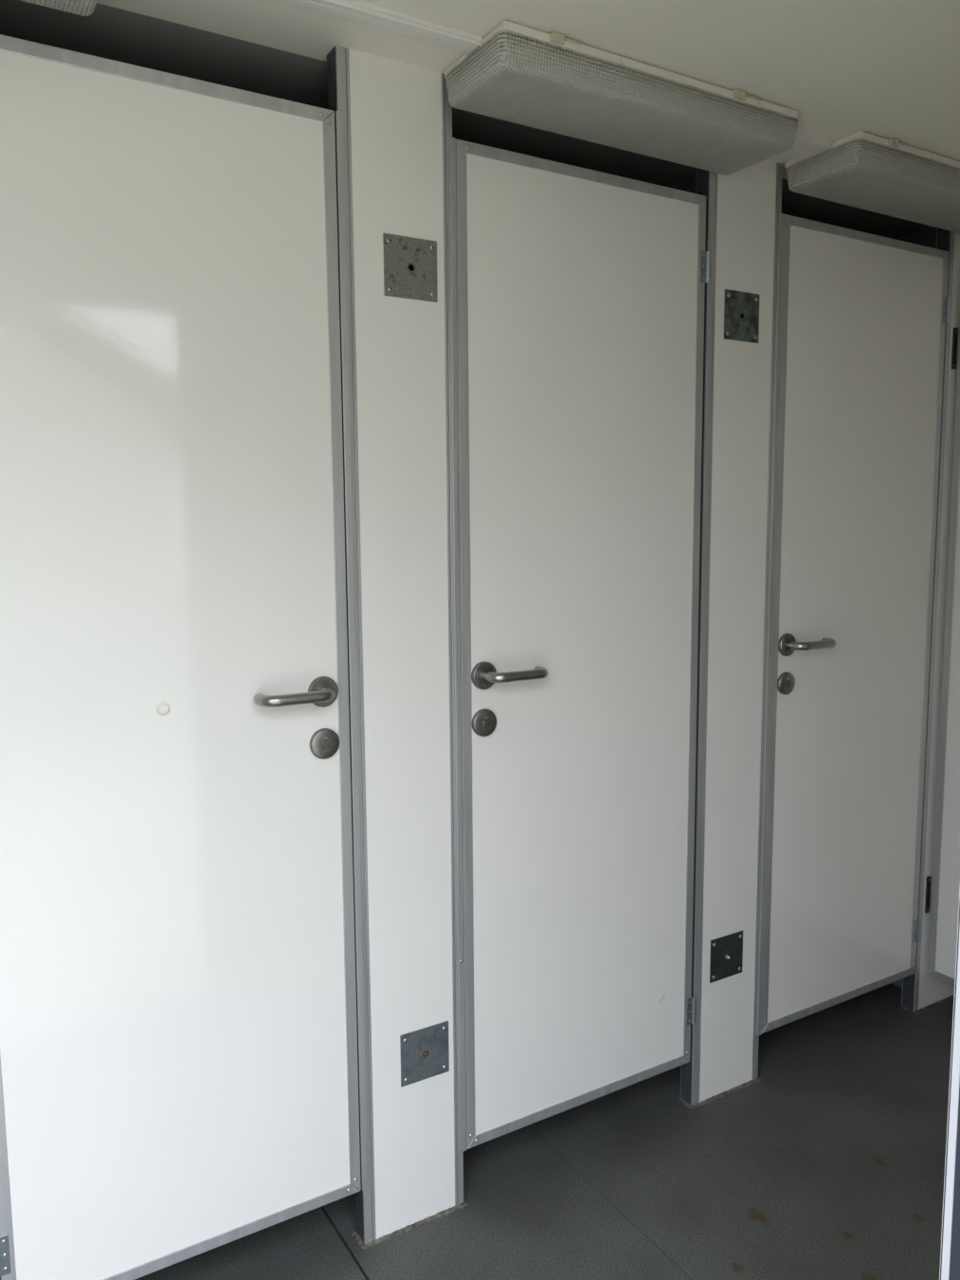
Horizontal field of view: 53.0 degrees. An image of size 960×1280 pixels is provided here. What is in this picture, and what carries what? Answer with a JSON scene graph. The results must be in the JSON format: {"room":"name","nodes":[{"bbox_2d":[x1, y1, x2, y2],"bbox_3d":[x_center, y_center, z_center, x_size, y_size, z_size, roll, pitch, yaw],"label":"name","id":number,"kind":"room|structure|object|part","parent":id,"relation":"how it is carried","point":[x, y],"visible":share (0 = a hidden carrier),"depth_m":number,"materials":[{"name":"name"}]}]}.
{"room":"public restroom","nodes":[
{"label":"public restroom","id":0,"kind":"room"},
{"bbox_2d":[0,0,959,238],"bbox_3d":[-0.155,-0.973,1.595,4.100,0.050,2.238,-5,8,-31],"label":"ceiling","id":1,"kind":"structure","parent":0,"point":[887,69],"depth_m":1.54,"materials":[{"name":"white paint"}]},
{"bbox_2d":[19,0,97,16],"bbox_3d":[-0.761,-0.849,1.072,0.656,0.064,0.196,-5,8,-31],"label":"ceiling lamp","id":2,"kind":"object","parent":1,"relation":"attached to","point":[83,8],"visible":1,"depth_m":1.28,"materials":[{"name":"beige plastic"}]},
{"bbox_2d":[283,0,482,54],"bbox_3d":[-0.245,-0.914,1.370,0.560,0.013,0.036,-5,8,-31],"label":"cable trunking","id":3,"kind":"object","parent":1,"relation":"attached to","point":[357,10],"visible":1,"depth_m":1.43,"materials":[{"name":"white plastic"}]},
{"bbox_2d":[444,19,798,175],"bbox_3d":[0.268,-0.930,1.688,0.656,0.064,0.196,-5,8,-31],"label":"ceiling lamp","id":4,"kind":"object","parent":1,"relation":"attached to","point":[519,74],"visible":0.99,"depth_m":1.62,"materials":[{"name":"white plastic"}]},
{"bbox_2d":[793,129,833,152],"bbox_3d":[0.619,-0.982,1.887,0.176,0.013,0.036,-5,8,-31],"label":"cable trunking","id":5,"kind":"object","parent":1,"relation":"attached to","point":[803,139],"visible":0.52,"depth_m":1.90,"materials":[{"name":"white plastic"}]},
{"bbox_2d":[786,130,959,233],"bbox_3d":[0.968,-0.986,2.106,0.656,0.064,0.196,-5,8,-31],"label":"ceiling lamp","id":6,"kind":"object","parent":1,"relation":"attached to","point":[890,176],"visible":0.99,"depth_m":1.99,"materials":[{"name":"beige plastic"}]},
{"bbox_2d":[134,983,954,1279],"bbox_3d":[-0.128,1.129,1.827,4.100,0.060,2.278,-5,8,-31],"label":"floor","id":7,"kind":"structure","parent":0,"point":[831,1164],"depth_m":1.90,"materials":[{"name":"grey plastic"}]},
{"bbox_2d":[327,44,467,1248],"bbox_3d":[-0.137,0.076,1.707,0.228,2.060,0.049,-5,8,-31],"label":"pilaster","id":8,"kind":"object","parent":7,"relation":"on","point":[398,116],"visible":0.95,"depth_m":1.68,"materials":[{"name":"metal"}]},
{"bbox_2d":[383,233,438,302],"bbox_3d":[-0.116,-0.625,1.620,0.100,0.100,0.005,-5,8,-31],"label":"metal plate","id":9,"kind":"object","parent":8,"relation":"attached to","point":[410,263],"visible":1,"depth_m":1.62,"materials":[{"name":"grey metal"}]},
{"bbox_2d":[400,1021,449,1086],"bbox_3d":[-0.101,0.767,1.787,0.100,0.100,0.005,-5,8,-31],"label":"metal plate","id":10,"kind":"object","parent":8,"relation":"attached to","point":[425,1052],"visible":1,"depth_m":1.79,"materials":[{"name":"grey metal"}]},
{"bbox_2d":[677,159,783,1109],"bbox_3d":[0.552,0.021,2.119,0.227,2.060,0.049,-5,8,-31],"label":"pilaster","id":11,"kind":"object","parent":7,"relation":"on","point":[744,206],"visible":0.87,"depth_m":2.09,"materials":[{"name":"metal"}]},
{"bbox_2d":[448,136,711,1151],"bbox_3d":[0.218,0.046,1.884,0.603,1.847,0.082,-5,8,-31],"label":"door","id":12,"kind":"structure","parent":11,"relation":"attached to","point":[577,293],"depth_m":1.87,"materials":[{"name":"white laminate"}]},
{"bbox_3d":[0.069,0.064,1.777,0.131,0.019,0.051,-5,8,-31],"label":"door handle","id":13,"kind":"part","parent":12,"relation":"part of","materials":[{"name":"silver metal"}]},
{"bbox_3d":[0.214,0.950,2.015,0.577,0.021,0.030,-5,8,-31],"label":"frame rail","id":14,"kind":"part","parent":12,"relation":"part of","materials":[{"name":"metal"}]},
{"bbox_3d":[0.200,-0.864,1.800,0.577,0.019,0.030,-5,8,-31],"label":"frame rail","id":15,"kind":"part","parent":12,"relation":"part of","materials":[{"name":"metal"}]},
{"bbox_2d":[710,930,743,983],"bbox_3d":[0.562,0.718,2.180,0.100,0.100,0.012,-5,8,-31],"label":"metal plate","id":16,"kind":"object","parent":11,"relation":"attached to","point":[726,958],"visible":1,"depth_m":2.18,"materials":[{"name":"metal"}]},
{"bbox_2d":[724,289,759,343],"bbox_3d":[0.549,-0.678,2.018,0.100,0.100,0.005,-5,8,-31],"label":"metal plate","id":17,"kind":"object","parent":11,"relation":"attached to","point":[741,309],"visible":1,"depth_m":2.02,"materials":[{"name":"metal"}]},
{"bbox_2d":[900,227,959,1013],"bbox_3d":[1.381,-0.044,2.615,0.560,2.060,0.049,-5,8,-31],"label":"pilaster","id":18,"kind":"object","parent":7,"relation":"on","point":[922,991],"visible":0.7,"depth_m":2.48,"materials":[{"name":"metal"}]},
{"bbox_2d":[756,212,951,1036],"bbox_3d":[0.907,-0.008,2.296,0.603,1.847,0.082,-5,8,-31],"label":"door","id":19,"kind":"structure","parent":18,"relation":"attached to","point":[862,318],"depth_m":2.29,"materials":[{"name":"white laminate"}]},
{"bbox_3d":[0.757,0.010,2.189,0.131,0.019,0.051,-5,8,-31],"label":"door handle","id":20,"kind":"part","parent":19,"relation":"part of","materials":[{"name":"silver metal"}]},
{"bbox_3d":[0.902,0.896,2.427,0.577,0.021,0.030,-5,8,-31],"label":"frame rail","id":21,"kind":"part","parent":19,"relation":"part of","materials":[{"name":"metal"}]},
{"bbox_3d":[0.888,-0.918,2.212,0.577,0.019,0.030,-5,8,-31],"label":"frame rail","id":22,"kind":"part","parent":19,"relation":"part of","materials":[{"name":"metal"}]},
{"bbox_3d":[1.386,-0.046,2.623,0.534,2.058,0.038,-5,8,-31],"label":"panel","id":23,"kind":"part","parent":18,"relation":"part of","materials":[{"name":"white laminate"}]},
{"bbox_2d":[925,325,959,986],"bbox_3d":[1.357,0.005,2.224,0.042,1.855,0.621,-5,8,-31],"label":"door","id":24,"kind":"structure","parent":18,"relation":"attached to","point":[946,868],"depth_m":2.49,"materials":[{"name":"white laminate"}]},
{"bbox_3d":[1.372,0.916,2.331,0.030,0.020,0.610,-5,8,-31],"label":"frame rail","id":25,"kind":"part","parent":24,"relation":"part of","materials":[{"name":"metal"}]},
{"bbox_3d":[1.365,0.005,2.223,0.027,1.827,0.584,-5,8,-31],"label":"panel","id":26,"kind":"part","parent":24,"relation":"part of","materials":[{"name":"white laminate"}]},
{"bbox_2d":[668,174,696,193],"bbox_3d":[0.254,-0.035,2.613,0.024,2.060,1.109,-5,8,-31],"label":"wall","id":27,"kind":"structure","parent":0,"point":[689,185],"depth_m":2.12,"materials":[{"name":"grey"}]},
{"bbox_2d":[892,227,937,987],"bbox_3d":[0.940,-0.089,3.024,0.024,2.060,1.109,-5,8,-31],"label":"wall","id":28,"kind":"structure","parent":0,"point":[928,237],"depth_m":2.52,"materials":[{"name":"grey"}]},
{"bbox_2d":[949,1083,959,1279],"bbox_3d":[0.453,0.286,0.744,4.200,2.460,0.069,-5,8,-31],"label":"wall","id":29,"kind":"structure","parent":0,"point":[955,1262],"depth_m":0.75,"materials":[{"name":"grey"}]},
{"bbox_3d":[0.433,0.183,0.765,4.200,2.060,0.006,-5,8,-31],"label":"wall","id":30,"kind":"structure","parent":0,"visible":0},
{"bbox_2d":[939,891,959,1279],"bbox_3d":[0.373,0.284,0.741,0.020,1.865,0.007,-5,8,-31],"label":"trim","id":31,"kind":"structure","parent":30,"relation":"attached to","point":[955,1073],"depth_m":0.75,"materials":[{"name":"grey"}]},
{"bbox_3d":[-0.826,0.130,1.295,0.224,2.060,0.049,-5,8,-31],"label":"wall","id":32,"kind":"structure","parent":0,"visible":0},
{"bbox_2d":[0,34,368,1279],"bbox_3d":[-0.463,0.100,1.476,0.605,1.847,0.082,-5,8,-31],"label":"door","id":33,"kind":"structure","parent":32,"relation":"in","point":[179,1069],"depth_m":1.48,"materials":[{"name":"white laminate"}]},
{"bbox_3d":[-0.486,-0.810,1.390,0.579,0.019,0.030,-5,8,-31],"label":"frame rail","id":34,"kind":"part","parent":33,"relation":"part of","materials":[{"name":"metal"}]},
{"bbox_3d":[-0.472,1.004,1.605,0.579,0.021,0.030,-5,8,-31],"label":"frame rail","id":35,"kind":"part","parent":33,"relation":"part of","materials":[{"name":"metal"}]},
{"bbox_3d":[-0.297,0.093,1.558,0.131,0.019,0.051,-5,8,-31],"label":"door handle","id":36,"kind":"part","parent":33,"relation":"part of","materials":[{"name":"silver metal"}]}
]}

